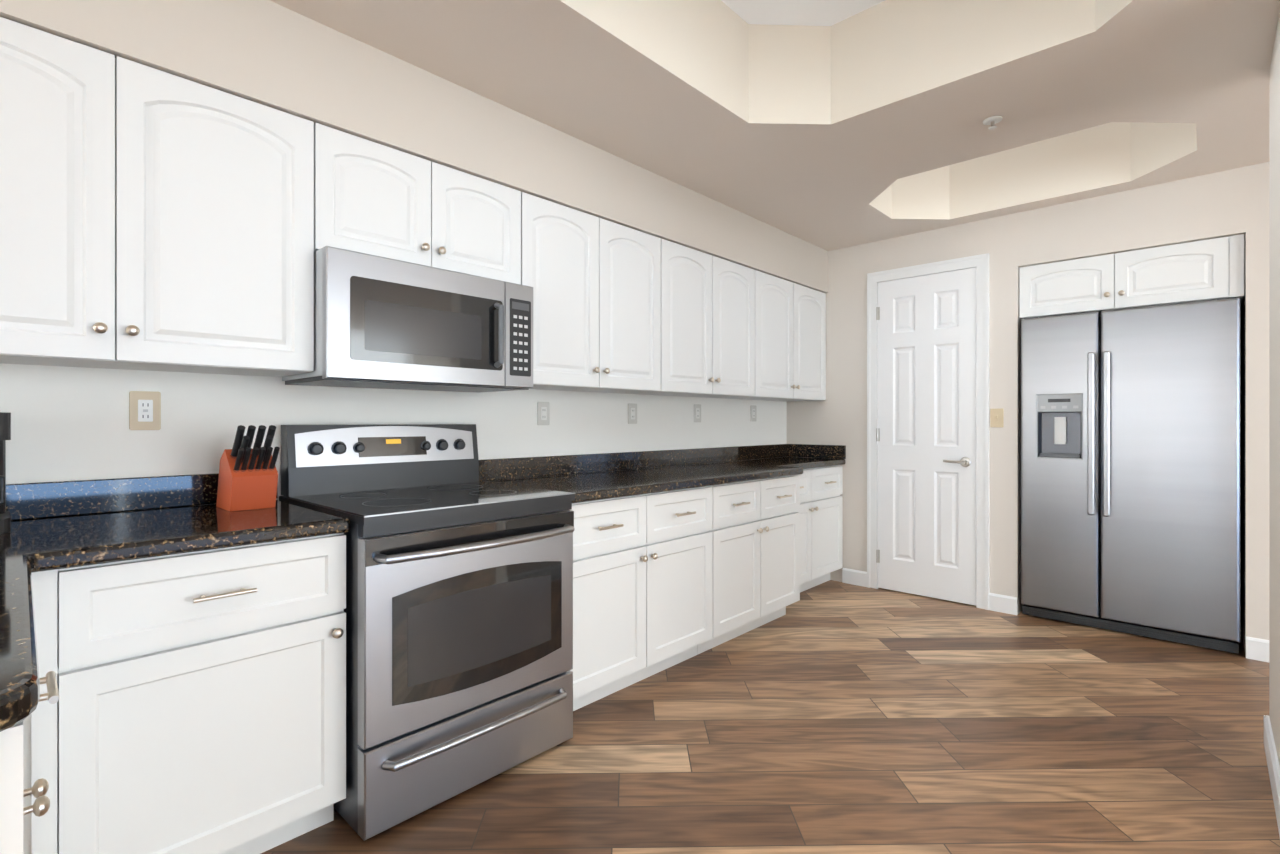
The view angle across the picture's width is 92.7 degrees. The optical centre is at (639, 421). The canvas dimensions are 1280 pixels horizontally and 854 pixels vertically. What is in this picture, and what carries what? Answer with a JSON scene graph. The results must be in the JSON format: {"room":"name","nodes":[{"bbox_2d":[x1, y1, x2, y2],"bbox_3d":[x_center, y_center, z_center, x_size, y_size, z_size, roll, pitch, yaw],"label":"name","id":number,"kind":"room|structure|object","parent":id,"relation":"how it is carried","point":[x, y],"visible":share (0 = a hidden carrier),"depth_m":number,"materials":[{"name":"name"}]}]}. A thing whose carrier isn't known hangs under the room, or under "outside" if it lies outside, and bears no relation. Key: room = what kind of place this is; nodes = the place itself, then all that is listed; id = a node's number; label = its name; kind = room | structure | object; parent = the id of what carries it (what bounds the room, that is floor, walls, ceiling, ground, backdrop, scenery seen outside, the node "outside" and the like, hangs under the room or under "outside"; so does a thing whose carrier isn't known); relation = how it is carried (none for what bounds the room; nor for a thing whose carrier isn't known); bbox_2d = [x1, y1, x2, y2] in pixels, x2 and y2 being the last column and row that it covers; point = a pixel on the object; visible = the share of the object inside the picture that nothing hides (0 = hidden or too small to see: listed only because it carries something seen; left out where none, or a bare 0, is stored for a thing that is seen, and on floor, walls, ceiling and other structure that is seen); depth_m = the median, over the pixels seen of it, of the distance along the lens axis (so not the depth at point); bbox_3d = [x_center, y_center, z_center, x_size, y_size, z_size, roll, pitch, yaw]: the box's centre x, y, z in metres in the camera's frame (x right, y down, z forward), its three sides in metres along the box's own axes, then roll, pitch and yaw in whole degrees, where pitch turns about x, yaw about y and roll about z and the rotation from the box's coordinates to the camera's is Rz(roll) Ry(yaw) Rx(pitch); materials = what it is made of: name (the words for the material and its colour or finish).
{"room":"kitchen","nodes":[
{"label":"kitchen","id":0,"kind":"room"},
{"bbox_2d":[0,363,786,499],"bbox_3d":[-2.400,-0.050,1.055,0.120,2.440,10.510,0,0,43],"label":"wall","id":1,"kind":"structure","parent":0,"point":[68,423],"depth_m":2.14,"materials":[{"name":"white paint"}]},
{"bbox_2d":[129,391,160,429],"bbox_3d":[-1.533,-0.035,1.890,0.009,0.120,0.076,0,0,43],"label":"outlet","id":2,"kind":"object","parent":1,"relation":"attached to","point":[144,406],"visible":1,"depth_m":1.89,"materials":[{"name":"beige plastic"}]},
{"bbox_2d":[0,17,313,376],"bbox_3d":[-1.476,-0.559,1.692,0.358,0.798,0.965,0,0,43],"label":"upper cabinet","id":3,"kind":"object","parent":1,"relation":"attached to","point":[152,219],"visible":1,"depth_m":1.64,"materials":[{"name":"white paint"}]},
{"bbox_2d":[314,123,520,283],"bbox_3d":[-0.873,-0.755,2.338,0.358,0.406,0.797,0,0,43],"label":"upper cabinet","id":4,"kind":"object","parent":1,"relation":"attached to","point":[372,198],"visible":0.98,"depth_m":2.18,"materials":[{"name":"white paint"}]},
{"bbox_2d":[282,246,532,392],"bbox_3d":[-0.835,-0.339,2.303,0.459,0.414,0.792,0,0,43],"label":"microwave","id":5,"kind":"object","parent":4,"relation":"attached to","point":[380,322],"visible":1,"depth_m":2.11,"materials":[{"name":"grey metal"}]},
{"bbox_2d":[6,444,845,520],"bbox_3d":[-0.351,0.220,2.807,0.482,0.099,4.907,0,0,43],"label":"backsplash","id":6,"kind":"structure","parent":1,"relation":"attached to","point":[77,497],"depth_m":1.99,"materials":[{"name":"black stone"}]},
{"bbox_2d":[537,402,548,424],"bbox_3d":[-0.478,-0.042,3.022,0.008,0.116,0.072,0,0,43],"label":"outlet","id":7,"kind":"object","parent":1,"relation":"attached to","point":[542,407],"visible":1,"depth_m":3.02,"materials":[{"name":"white plastic"}]},
{"bbox_2d":[521,192,660,392],"bbox_3d":[-0.299,-0.559,2.954,0.358,0.798,0.878,0,0,43],"label":"upper cabinet","id":8,"kind":"object","parent":1,"relation":"attached to","point":[595,281],"visible":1,"depth_m":2.81,"materials":[{"name":"white paint"}]},
{"bbox_2d":[628,403,636,423],"bbox_3d":[-0.042,-0.048,3.489,0.008,0.116,0.072,0,0,43],"label":"outlet","id":9,"kind":"object","parent":1,"relation":"attached to","point":[632,408],"visible":1,"depth_m":3.48,"materials":[{"name":"white plastic"}]},
{"bbox_2d":[621,238,754,397],"bbox_3d":[0.308,-0.559,3.605,0.358,0.798,0.896,0,0,43],"label":"upper cabinet","id":10,"kind":"object","parent":1,"relation":"attached to","point":[708,301],"visible":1,"depth_m":3.46,"materials":[{"name":"white paint"}]},
{"bbox_2d":[694,404,700,421],"bbox_3d":[0.371,-0.056,3.932,0.008,0.116,0.072,0,0,43],"label":"outlet","id":11,"kind":"object","parent":1,"relation":"attached to","point":[697,407],"visible":1,"depth_m":3.92,"materials":[{"name":"white plastic"}]},
{"bbox_2d":[750,405,755,420],"bbox_3d":[0.822,-0.062,4.416,0.008,0.116,0.072,0,0,43],"label":"outlet","id":12,"kind":"object","parent":1,"relation":"attached to","point":[752,407],"visible":1,"depth_m":4.41,"materials":[{"name":"white plastic"}]},
{"bbox_2d":[724,270,825,401],"bbox_3d":[0.946,-0.559,4.289,0.358,0.798,0.969,0,0,43],"label":"upper cabinet","id":13,"kind":"object","parent":1,"relation":"attached to","point":[790,317],"visible":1,"depth_m":4.15,"materials":[{"name":"white paint"}]},
{"bbox_2d":[0,0,827,292],"bbox_3d":[-2.230,-1.115,0.897,0.345,0.309,10.270,0,0,43],"label":"soffit bulkhead","id":14,"kind":"object","parent":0,"point":[268,53],"visible":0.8,"depth_m":2.12,"materials":[{"name":"beige paint"}]},
{"bbox_2d":[261,580,1279,853],"bbox_3d":[0.476,1.200,-1.080,7.300,0.060,11.370,0,0,43],"label":"floor","id":15,"kind":"structure","parent":0,"point":[855,719],"depth_m":2.14,"materials":[{"name":"brown wood"}]},
{"bbox_2d":[0,671,58,853],"bbox_3d":[-1.172,0.741,0.711,0.856,0.858,0.716,0,0,43],"label":"base cabinet","id":16,"kind":"object","parent":15,"relation":"on","point":[12,793],"visible":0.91,"depth_m":0.64,"materials":[{"name":"white paint"}]},
{"bbox_2d":[23,533,345,853],"bbox_3d":[-1.263,0.741,1.698,0.660,0.858,0.632,0,0,43],"label":"base cabinet","id":17,"kind":"object","parent":15,"relation":"on","point":[200,708],"visible":0.98,"depth_m":1.47,"materials":[{"name":"white paint"}]},
{"bbox_2d":[279,424,574,840],"bbox_3d":[-0.729,0.590,2.165,0.786,1.160,0.760,0,0,43],"label":"range","id":18,"kind":"object","parent":15,"relation":"on","point":[458,610],"visible":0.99,"depth_m":1.93,"materials":[{"name":"grey metal"}]},
{"bbox_2d":[570,486,712,710],"bbox_3d":[-0.188,0.741,2.851,0.660,0.858,0.965,0,0,43],"label":"base cabinet","id":19,"kind":"object","parent":15,"relation":"on","point":[643,564],"visible":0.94,"depth_m":2.62,"materials":[{"name":"white paint"}]},
{"bbox_2d":[697,475,799,653],"bbox_3d":[0.441,0.741,3.525,0.660,0.858,0.872,0,0,43],"label":"base cabinet","id":20,"kind":"object","parent":15,"relation":"on","point":[756,529],"visible":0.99,"depth_m":3.28,"materials":[{"name":"white paint"}]},
{"bbox_2d":[797,465,842,591],"bbox_3d":[1.002,0.741,4.251,0.490,0.858,0.949,0,0,43],"label":"base cabinet","id":21,"kind":"object","parent":15,"relation":"on","point":[821,488],"visible":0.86,"depth_m":4.22,"materials":[{"name":"white paint"}]},
{"bbox_2d":[0,457,845,731],"bbox_3d":[0.038,0.290,2.444,1.547,0.040,4.907,0,0,43],"label":"countertop","id":22,"kind":"structure","parent":21,"relation":"on","point":[50,543],"depth_m":1.53,"materials":[{"name":"stone"}]},
{"bbox_2d":[0,412,10,533],"bbox_3d":[-1.679,0.123,1.470,0.220,0.292,0.224,0,0,43],"label":"coffee maker","id":23,"kind":"object","parent":22,"relation":"on","point":[5,418],"visible":1,"depth_m":1.51,"materials":[{"name":"black plastic"}]},
{"bbox_2d":[216,425,279,511],"bbox_3d":[-1.222,0.139,1.907,0.231,0.260,0.122,0,0,43],"label":"knife block","id":24,"kind":"object","parent":22,"relation":"on","point":[248,477],"visible":1,"depth_m":1.86,"materials":[{"name":"orange wood"}]},
{"bbox_2d":[1021,297,1239,653],"bbox_3d":[2.870,0.273,3.602,0.945,1.794,0.798,0,0,43],"label":"refrigerator","id":25,"kind":"object","parent":15,"relation":"on","point":[1130,418],"visible":1,"depth_m":3.30,"materials":[{"name":"grey metal"}]},
{"bbox_2d":[1269,12,1279,765],"bbox_3d":[2.076,-0.050,1.900,0.125,2.440,0.710,0,0,43],"label":"wall pier","id":26,"kind":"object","parent":15,"relation":"on","point":[1274,72],"visible":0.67,"depth_m":2.00,"materials":[{"name":"beige paint"}]},
{"bbox_2d":[269,0,1279,250],"bbox_3d":[0.204,-1.520,-1.373,7.240,0.500,10.510,0,0,43],"label":"ceiling","id":27,"kind":"structure","parent":0,"point":[830,125],"depth_m":2.45,"materials":[{"name":"beige paint"}]},
{"bbox_2d":[983,116,1001,129],"bbox_3d":[1.482,-1.253,2.564,0.072,0.034,0.071,0,0,43],"label":"sprinkler","id":28,"kind":"object","parent":27,"relation":"attached to","point":[993,120],"visible":1,"depth_m":2.56,"materials":[{"name":"white"}]},
{"bbox_2d":[787,162,1268,655],"bbox_3d":[4.056,-0.050,2.671,7.120,2.440,0.900,0,0,43],"label":"wall","id":29,"kind":"structure","parent":0,"point":[1231,202],"depth_m":3.71,"materials":[{"name":"beige paint"}]},
{"bbox_2d":[876,267,975,605],"bbox_3d":[1.885,0.092,4.060,0.632,2.137,0.094,0,0,43],"label":"door","id":30,"kind":"structure","parent":29,"relation":"in","point":[926,430],"depth_m":4.05,"materials":[{"name":"white paint"}]},
{"bbox_2d":[867,253,988,609],"bbox_3d":[1.933,0.060,4.103,0.768,2.220,0.132,0,0,43],"label":"door frame","id":31,"kind":"structure","parent":29,"relation":"in","point":[981,262],"depth_m":3.94,"materials":[{"name":"white wood"}]},
{"bbox_2d":[990,409,1003,426],"bbox_3d":[2.204,-0.025,3.770,0.072,0.116,0.018,0,0,43],"label":"switch plate","id":32,"kind":"object","parent":29,"relation":"attached to","point":[996,415],"visible":1,"depth_m":3.77,"materials":[{"name":"beige plastic"}]},
{"bbox_2d":[842,568,1279,835],"bbox_3d":[3.254,1.117,1.560,6.538,0.105,1.820,0,0,43],"label":"baseboard","id":33,"kind":"structure","parent":29,"relation":"attached to","point":[1256,648],"depth_m":2.99,"materials":[{"name":"white paint"}]},
{"bbox_2d":[1020,234,1243,318],"bbox_3d":[2.866,-0.787,3.598,0.974,0.310,0.651,0,0,43],"label":"upper cabinet","id":34,"kind":"object","parent":29,"relation":"attached to","point":[1210,269],"visible":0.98,"depth_m":3.34,"materials":[{"name":"white paint"}]}
]}

